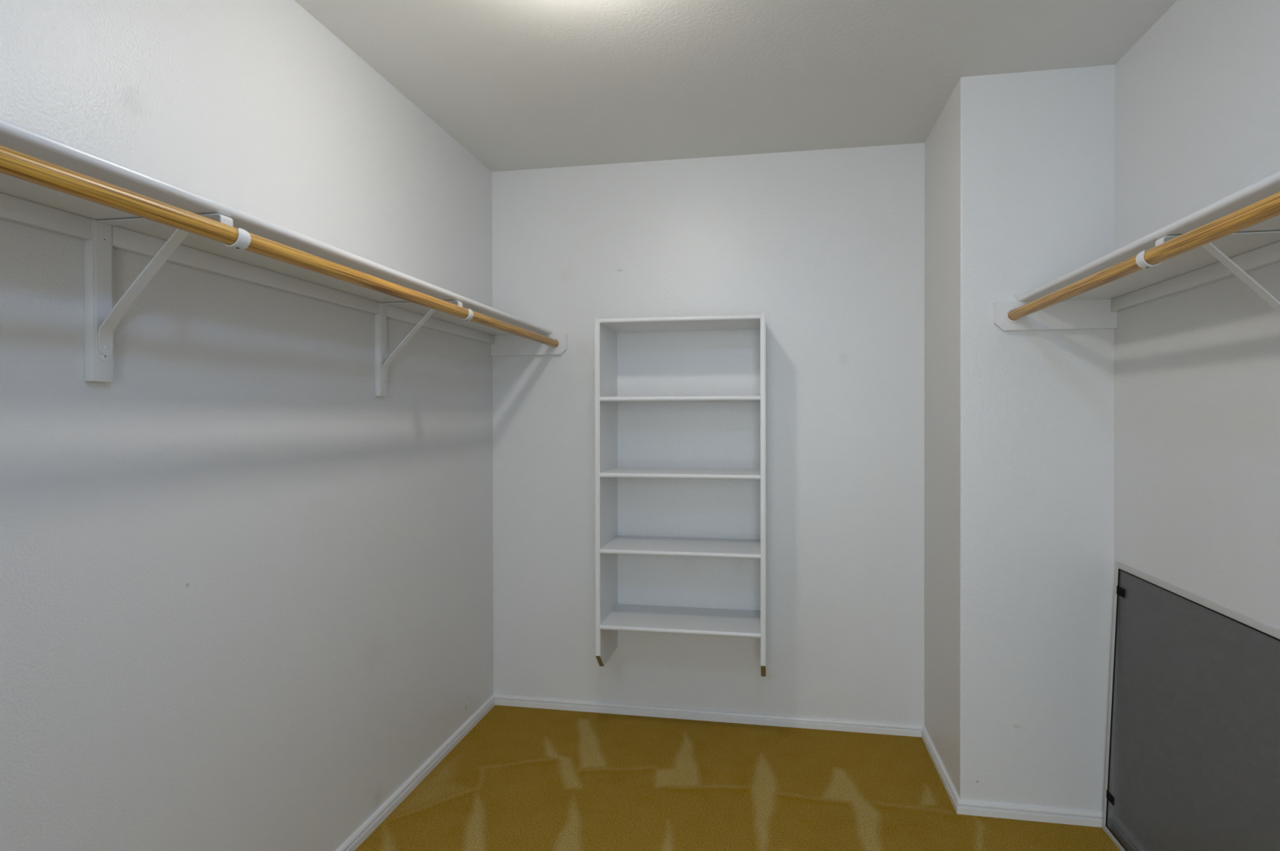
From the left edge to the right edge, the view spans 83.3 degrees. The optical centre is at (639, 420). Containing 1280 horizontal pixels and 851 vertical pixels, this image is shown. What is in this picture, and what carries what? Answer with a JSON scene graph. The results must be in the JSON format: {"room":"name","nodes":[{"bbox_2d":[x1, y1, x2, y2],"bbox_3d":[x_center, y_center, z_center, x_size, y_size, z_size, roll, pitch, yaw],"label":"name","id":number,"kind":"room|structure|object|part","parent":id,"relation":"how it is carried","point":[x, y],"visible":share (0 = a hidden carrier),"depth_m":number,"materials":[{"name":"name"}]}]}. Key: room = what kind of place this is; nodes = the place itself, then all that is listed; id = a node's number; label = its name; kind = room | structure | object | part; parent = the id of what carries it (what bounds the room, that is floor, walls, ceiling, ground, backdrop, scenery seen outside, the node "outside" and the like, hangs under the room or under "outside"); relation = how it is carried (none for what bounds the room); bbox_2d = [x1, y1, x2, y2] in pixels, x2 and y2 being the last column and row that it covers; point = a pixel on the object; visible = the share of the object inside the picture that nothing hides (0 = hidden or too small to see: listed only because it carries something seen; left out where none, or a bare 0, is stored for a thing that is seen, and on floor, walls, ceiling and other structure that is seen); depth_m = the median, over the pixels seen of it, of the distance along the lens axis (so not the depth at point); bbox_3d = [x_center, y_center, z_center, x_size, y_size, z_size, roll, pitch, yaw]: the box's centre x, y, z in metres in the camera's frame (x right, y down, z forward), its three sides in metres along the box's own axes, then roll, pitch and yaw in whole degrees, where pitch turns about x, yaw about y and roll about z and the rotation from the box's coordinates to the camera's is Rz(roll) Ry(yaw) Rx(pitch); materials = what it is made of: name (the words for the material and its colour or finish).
{"room":"walk-in closet","nodes":[
{"label":"walk-in closet","id":0,"kind":"room"},
{"bbox_2d":[0,0,493,850],"bbox_3d":[-1.089,0.118,1.343,0.100,2.490,4.200,0,0,11],"label":"wall","id":1,"kind":"structure","parent":0,"point":[246,586],"depth_m":1.72,"materials":[{"name":"white paint"},{"name":"drywall"}]},
{"bbox_2d":[0,118,567,396],"bbox_3d":[-0.866,-0.234,1.305,0.355,0.322,3.990,0,0,11],"label":"closet shelf","id":2,"kind":"object","parent":1,"relation":"attached to","point":[24,202],"depth_m":1.38,"materials":[{"name":"white wood"}]},
{"bbox_3d":[-1.014,-0.244,1.361,0.002,0.260,0.031,0,0,11],"label":"wall plate","id":3,"kind":"part","parent":2,"relation":"part of","materials":[{"name":"white paint"}]},
{"bbox_3d":[-0.866,-0.244,1.333,0.305,0.261,0.031,0,0,11],"label":"shelf bracket","id":4,"kind":"part","parent":2,"relation":"part of","materials":[{"name":"white metal"}]},
{"bbox_3d":[-0.864,-0.344,1.333,0.302,0.061,0.029,0,0,11],"label":"rod hook arm","id":5,"kind":"part","parent":2,"relation":"part of","materials":[{"name":"white paint"}]},
{"bbox_2d":[0,145,558,347],"bbox_3d":[-0.741,-0.333,1.276,0.033,0.033,3.960,0,0,11],"label":"closet rod","id":6,"kind":"object","parent":2,"relation":"attached to","point":[13,163],"visible":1,"depth_m":1.21,"materials":[{"name":"brown wood"}]},
{"bbox_3d":[-0.833,-0.249,2.339,0.002,0.260,0.031,0,0,11],"label":"wall plate","id":7,"kind":"part","parent":2,"relation":"part of","materials":[{"name":"white paint"}]},
{"bbox_3d":[-0.684,-0.250,2.312,0.305,0.261,0.031,0,0,11],"label":"shelf bracket","id":8,"kind":"part","parent":2,"relation":"part of","materials":[{"name":"white metal"}]},
{"bbox_3d":[-0.683,-0.350,2.311,0.302,0.061,0.029,0,0,11],"label":"rod hook arm","id":9,"kind":"part","parent":2,"relation":"part of","materials":[{"name":"white paint"}]},
{"bbox_2d":[550,337,560,349],"bbox_3d":[-0.380,-0.345,3.222,0.052,0.052,0.004,0,0,11],"label":"socket","id":10,"kind":"object","parent":2,"relation":"attached to","point":[558,340],"depth_m":3.22,"materials":[{"name":"white paint"}]},
{"bbox_2d":[335,693,495,850],"bbox_3d":[-1.032,1.291,1.340,0.014,0.044,4.000,0,0,11],"label":"baseboard","id":11,"kind":"structure","parent":1,"relation":"attached to","point":[370,825],"depth_m":2.54,"materials":[{"name":"white wood"}]},
{"bbox_2d":[492,142,924,725],"bbox_3d":[0.256,0.105,3.179,1.876,2.490,0.100,0,0,11],"label":"wall","id":12,"kind":"structure","parent":0,"point":[828,245],"depth_m":3.11,"materials":[{"name":"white light grey-white paint"}]},
{"bbox_2d":[595,314,766,676],"bbox_3d":[0.180,0.298,2.973,0.670,1.412,0.335,0,0,11],"label":"wall shelf unit","id":13,"kind":"object","parent":12,"relation":"attached to","point":[611,617],"visible":1,"depth_m":2.91,"materials":[{"name":"white wood"}]},
{"bbox_3d":[-0.140,0.298,3.032,0.020,1.412,0.335,0,0,11],"label":"panel","id":14,"kind":"part","parent":13,"relation":"part of","materials":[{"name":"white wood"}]},
{"bbox_3d":[0.179,-0.399,2.969,0.631,0.018,0.334,0,0,11],"label":"shelf","id":15,"kind":"part","parent":13,"relation":"part of","materials":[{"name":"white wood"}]},
{"bbox_3d":[0.181,0.825,2.976,0.631,0.018,0.334,0,0,11],"label":"shelf","id":16,"kind":"part","parent":13,"relation":"part of","materials":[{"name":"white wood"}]},
{"bbox_3d":[0.181,0.520,2.974,0.631,0.018,0.334,0,0,11],"label":"shelf","id":17,"kind":"part","parent":13,"relation":"part of","materials":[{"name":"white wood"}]},
{"bbox_3d":[0.180,0.216,2.972,0.631,0.018,0.334,0,0,11],"label":"shelf","id":18,"kind":"part","parent":13,"relation":"part of","materials":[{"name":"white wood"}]},
{"bbox_3d":[0.180,-0.087,2.971,0.631,0.018,0.334,0,0,11],"label":"shelf","id":19,"kind":"part","parent":13,"relation":"part of","materials":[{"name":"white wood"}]},
{"bbox_3d":[0.501,0.298,2.913,0.020,1.412,0.335,0,0,11],"label":"panel","id":20,"kind":"part","parent":13,"relation":"part of","materials":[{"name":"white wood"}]},
{"bbox_2d":[493,694,923,737],"bbox_3d":[0.248,1.278,3.130,1.876,0.044,0.014,0,0,11],"label":"baseboard","id":21,"kind":"structure","parent":12,"relation":"attached to","point":[762,719],"depth_m":3.11,"materials":[{"name":"white wood"}]},
{"bbox_2d":[294,0,1177,172],"bbox_3d":[0.107,-1.178,1.114,2.538,0.100,4.200,0,0,11],"label":"ceiling","id":22,"kind":"structure","parent":0,"point":[518,85],"depth_m":2.28,"materials":[{"name":"white paint"}]},
{"bbox_2d":[355,705,1128,850],"bbox_3d":[0.122,1.343,1.101,2.470,0.060,4.150,0,0,11],"label":"floor","id":23,"kind":"structure","parent":0,"point":[522,779],"depth_m":2.52,"materials":[{"name":"yellow carpet"}]},
{"bbox_2d":[1102,561,1279,850],"bbox_3d":[1.411,0.878,1.825,0.045,0.856,0.950,0,0,11],"label":"frame","id":24,"kind":"object","parent":23,"relation":"on","point":[1271,632],"visible":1,"depth_m":2.23,"materials":[{"name":"metal"}]},
{"bbox_2d":[924,64,1115,813],"bbox_3d":[1.353,0.106,2.680,0.462,2.490,0.680,0,0,11],"label":"wall","id":25,"kind":"structure","parent":0,"point":[1037,148],"depth_m":2.36,"materials":[{"name":"white paint"}]},
{"bbox_2d":[921,725,959,813],"bbox_3d":[1.111,1.280,2.675,0.014,0.044,0.594,0,0,11],"label":"baseboard","id":26,"kind":"structure","parent":25,"relation":"attached to","point":[948,786],"depth_m":2.63,"materials":[{"name":"white wood"}]},
{"bbox_2d":[956,799,1112,828],"bbox_3d":[1.284,1.281,2.347,0.475,0.044,0.014,0,0,11],"label":"baseboard","id":27,"kind":"structure","parent":25,"relation":"attached to","point":[966,807],"depth_m":2.34,"materials":[{"name":"white wood"}]},
{"bbox_2d":[1113,0,1279,850],"bbox_3d":[1.308,0.117,0.899,0.100,2.490,4.200,0,0,11],"label":"wall","id":28,"kind":"structure","parent":0,"point":[1197,701],"depth_m":1.84,"materials":[{"name":"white light grey-white paint"}]},
{"bbox_2d":[1110,813,1146,850],"bbox_3d":[1.201,1.291,0.630,0.014,0.044,3.420,0,0,11],"label":"baseboard","id":29,"kind":"structure","parent":28,"relation":"attached to","point":[1131,844],"depth_m":2.21,"materials":[{"name":"white wood"}]},
{"bbox_2d":[993,170,1279,331],"bbox_3d":[1.029,-0.234,0.658,0.360,0.322,3.410,0,0,11],"label":"closet shelf","id":30,"kind":"object","parent":28,"relation":"attached to","point":[1097,308],"depth_m":1.76,"materials":[{"name":"white wood"}]},
{"bbox_2d":[1004,306,1022,323],"bbox_3d":[1.213,-0.343,2.336,0.052,0.052,0.004,0,0,11],"label":"socket","id":31,"kind":"object","parent":30,"relation":"attached to","point":[1007,309],"depth_m":2.34,"materials":[{"name":"white paint"}]},
{"bbox_2d":[1008,191,1279,320],"bbox_3d":[0.905,-0.332,0.676,0.033,0.033,3.380,0,0,11],"label":"closet rod","id":32,"kind":"object","parent":30,"relation":"attached to","point":[1268,207],"visible":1,"depth_m":1.38,"materials":[{"name":"brown wood"}]},
{"bbox_3d":[1.187,-0.248,1.468,0.305,0.261,0.031,0,0,11],"label":"shelf bracket","id":33,"kind":"part","parent":30,"relation":"part of","materials":[{"name":"white metal"}]},
{"bbox_3d":[1.186,-0.348,1.468,0.302,0.061,0.029,0,0,11],"label":"rod hook arm","id":34,"kind":"part","parent":30,"relation":"part of","materials":[{"name":"white paint"}]}
]}

